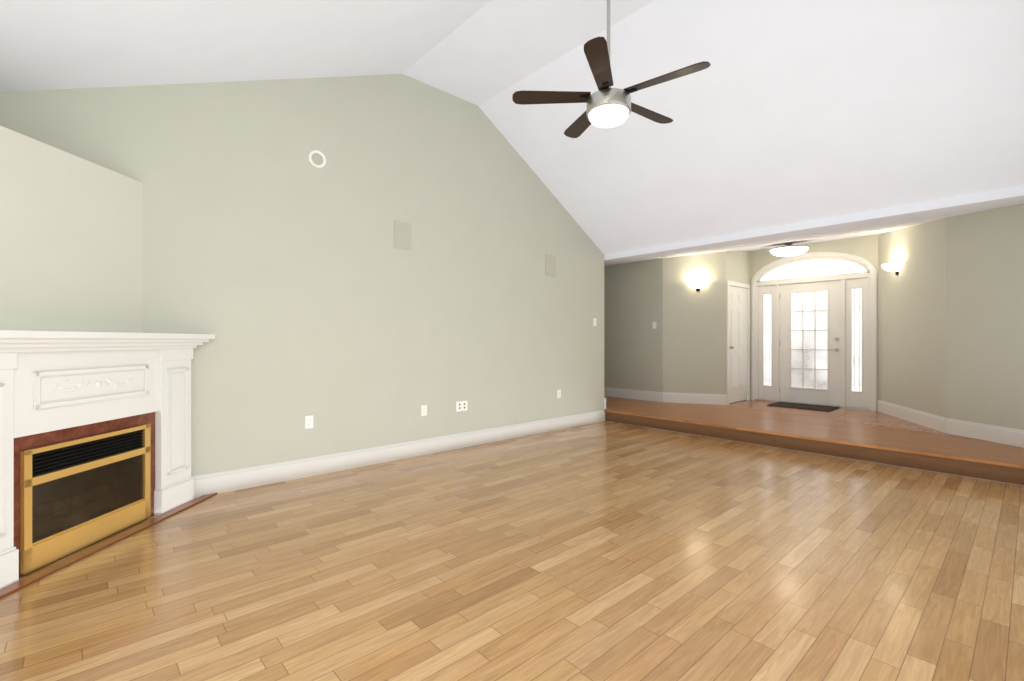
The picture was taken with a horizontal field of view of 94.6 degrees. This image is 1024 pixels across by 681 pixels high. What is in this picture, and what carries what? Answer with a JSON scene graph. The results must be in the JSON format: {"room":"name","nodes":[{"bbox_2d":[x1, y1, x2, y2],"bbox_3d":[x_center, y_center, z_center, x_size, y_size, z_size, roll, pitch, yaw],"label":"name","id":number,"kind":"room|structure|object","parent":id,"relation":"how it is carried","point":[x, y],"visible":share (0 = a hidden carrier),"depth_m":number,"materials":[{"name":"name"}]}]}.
{"room":"living room","nodes":[
{"label":"living room","id":0,"kind":"room"},
{"bbox_2d":[0,126,142,332],"bbox_3d":[-2.793,0.035,2.917,0.883,2.430,0.883,0,0,-42],"label":"wall","id":1,"kind":"structure","parent":0,"point":[71,242],"depth_m":2.96,"materials":[{"name":"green paint"}]},
{"bbox_2d":[0,74,603,476],"bbox_3d":[-1.031,-0.785,5.192,6.550,4.070,0.120,0,0,-42],"label":"wall","id":2,"kind":"structure","parent":0,"point":[288,274],"depth_m":4.55,"materials":[{"name":"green paint"}]},
{"bbox_2d":[305,415,312,428],"bbox_3d":[-1.865,0.750,4.348,0.072,0.116,0.008,0,0,-42],"label":"electrical outlet","id":3,"kind":"object","parent":2,"relation":"attached to","point":[308,421],"visible":1,"depth_m":4.34,"materials":[{"name":"white plastic"}]},
{"bbox_2d":[309,150,325,167],"bbox_3d":[-1.808,-1.690,4.397,0.160,0.160,0.012,0,0,-42],"label":"air vent","id":4,"kind":"object","parent":2,"relation":"in","point":[317,158],"visible":1,"depth_m":4.39,"materials":[{"name":"white plastic"}]},
{"bbox_2d":[192,410,604,497],"bbox_3d":[-0.544,1.163,5.542,5.362,0.174,0.020,0,0,-42],"label":"baseboard","id":5,"kind":"structure","parent":2,"relation":"attached to","point":[236,479],"depth_m":4.71,"materials":[{"name":"white paint"}]},
{"bbox_2d":[394,220,410,249],"bbox_3d":[-1.154,-1.110,4.993,0.200,0.290,0.008,0,0,-42],"label":"speaker","id":6,"kind":"object","parent":2,"relation":"attached to","point":[402,235],"visible":1,"depth_m":4.99},
{"bbox_2d":[421,405,426,415],"bbox_3d":[-0.961,0.765,5.168,0.072,0.116,0.008,0,0,-42],"label":"electrical outlet","id":7,"kind":"object","parent":2,"relation":"attached to","point":[423,410],"visible":1,"depth_m":5.16,"materials":[{"name":"white plastic"}]},
{"bbox_2d":[456,401,467,411],"bbox_3d":[-0.584,0.765,5.510,0.160,0.116,0.008,0,0,-42],"label":"electrical outlet","id":8,"kind":"object","parent":2,"relation":"attached to","point":[461,405],"visible":1,"depth_m":5.50,"materials":[{"name":"white plastic"}]},
{"bbox_2d":[546,254,555,276],"bbox_3d":[0.535,-1.035,6.525,0.200,0.290,0.008,0,0,-42],"label":"speaker","id":9,"kind":"object","parent":2,"relation":"attached to","point":[550,265],"visible":1,"depth_m":6.52},
{"bbox_2d":[557,390,560,397],"bbox_3d":[0.661,0.750,6.639,0.072,0.116,0.008,0,0,-42],"label":"electrical outlet","id":10,"kind":"object","parent":2,"relation":"attached to","point":[558,393],"visible":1,"depth_m":6.63,"materials":[{"name":"white plastic"}]},
{"bbox_2d":[593,318,596,325],"bbox_3d":[1.261,-0.280,7.183,0.075,0.120,0.009,0,0,-42],"label":"light switch","id":11,"kind":"object","parent":2,"relation":"attached to","point":[594,321],"visible":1,"depth_m":7.18,"materials":[{"name":"white plastic"}]},
{"bbox_2d":[0,421,1023,680],"bbox_3d":[0.648,1.250,3.340,6.550,0.001,5.120,0,0,-42],"label":"floor","id":12,"kind":"structure","parent":0,"point":[606,551],"depth_m":2.49,"materials":[{"name":"brown wood"}]},
{"bbox_2d":[0,330,217,598],"bbox_3d":[-2.606,0.601,2.908,0.370,1.302,1.933,0,0,3],"label":"fireplace mantel","id":13,"kind":"object","parent":12,"relation":"on","point":[95,436],"visible":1,"depth_m":2.85,"materials":[{"name":"white paint"}]},
{"bbox_2d":[0,0,1023,265],"bbox_3d":[1.105,-2.035,5.159,9.670,1.570,7.200,0,0,-42],"label":"ceiling","id":14,"kind":"structure","parent":0,"point":[796,122],"depth_m":4.14,"materials":[{"name":"white paint"}]},
{"bbox_2d":[512,0,710,137],"bbox_3d":[0.710,-2.163,3.286,1.260,1.315,1.274,0,0,-42],"label":"ceiling fan","id":15,"kind":"object","parent":14,"relation":"hanging from","point":[607,106],"visible":1,"depth_m":3.19,"materials":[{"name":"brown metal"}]},
{"bbox_2d":[769,243,809,256],"bbox_3d":[4.318,-1.418,7.370,0.556,0.193,0.556,0,0,-42],"label":"flush-mount light","id":16,"kind":"object","parent":14,"relation":"attached to","point":[789,249],"visible":1,"depth_m":7.22,"materials":[{"name":"white glass"}]},
{"bbox_2d":[604,251,725,393],"bbox_3d":[2.283,-0.207,8.892,0.470,2.554,3.250,0,0,-42],"label":"wall","id":17,"kind":"structure","parent":0,"point":[681,348],"depth_m":8.16,"materials":[{"name":"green paint"}]},
{"bbox_2d":[687,281,708,290],"bbox_3d":[3.117,-0.907,7.950,0.262,0.155,0.335,0,0,-42],"label":"sconce","id":18,"kind":"object","parent":17,"relation":"attached to","point":[697,285],"visible":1,"depth_m":7.88,"materials":[{"name":"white glass"}]},
{"bbox_2d":[604,387,1023,447],"bbox_3d":[3.448,0.983,7.282,2.895,0.174,7.201,0,0,-42],"label":"baseboard","id":19,"kind":"structure","parent":17,"relation":"attached to","point":[1001,435],"depth_m":6.11,"materials":[{"name":"white paint"}]},
{"bbox_2d":[726,251,749,393],"bbox_3d":[3.906,-0.270,8.211,1.020,2.679,0.060,0,0,-42],"label":"wall","id":20,"kind":"structure","parent":0,"point":[737,266],"depth_m":8.13,"materials":[{"name":"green paint"}]},
{"bbox_2d":[727,280,749,404],"bbox_3d":[3.922,0.034,8.179,0.940,2.071,0.109,0,0,-42],"label":"closet door","id":21,"kind":"structure","parent":20,"relation":"in","point":[738,341],"depth_m":8.21,"materials":[{"name":"white paint"}]},
{"bbox_2d":[604,396,1023,485],"bbox_3d":[3.523,1.159,7.351,3.142,0.182,7.200,0,0,-42],"label":"floor","id":22,"kind":"structure","parent":0,"point":[871,436],"depth_m":5.60,"materials":[{"name":"brown wood"}]},
{"bbox_2d":[767,402,838,411],"bbox_3d":[4.680,1.062,7.610,0.564,0.016,0.874,0,0,-42],"label":"door mat","id":23,"kind":"object","parent":22,"relation":"on","point":[805,406],"visible":1,"depth_m":7.58,"materials":[{"name":"grey rubber"}]},
{"bbox_2d":[750,234,877,410],"bbox_3d":[4.925,-0.270,7.846,0.001,2.679,1.850,0,0,-42],"label":"wall","id":24,"kind":"structure","parent":0,"point":[865,247],"depth_m":7.53,"materials":[{"name":"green paint"}]},
{"bbox_2d":[751,252,876,410],"bbox_3d":[4.954,-0.192,7.869,0.131,2.527,1.817,0,0,-42],"label":"door unit","id":25,"kind":"structure","parent":24,"relation":"in","point":[813,328],"depth_m":7.80,"materials":[{"name":"white paint"}]},
{"bbox_2d":[878,204,1023,429],"bbox_3d":[5.378,-0.270,5.590,2.360,2.679,2.100,0,0,-42],"label":"wall","id":26,"kind":"structure","parent":0,"point":[951,320],"depth_m":5.36,"materials":[{"name":"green paint"}]},
{"bbox_2d":[881,262,903,274],"bbox_3d":[5.326,-0.988,6.598,0.331,0.155,0.268,0,0,-42],"label":"sconce","id":27,"kind":"object","parent":26,"relation":"attached to","point":[896,267],"visible":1,"depth_m":6.51,"materials":[{"name":"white glass"}]}
]}

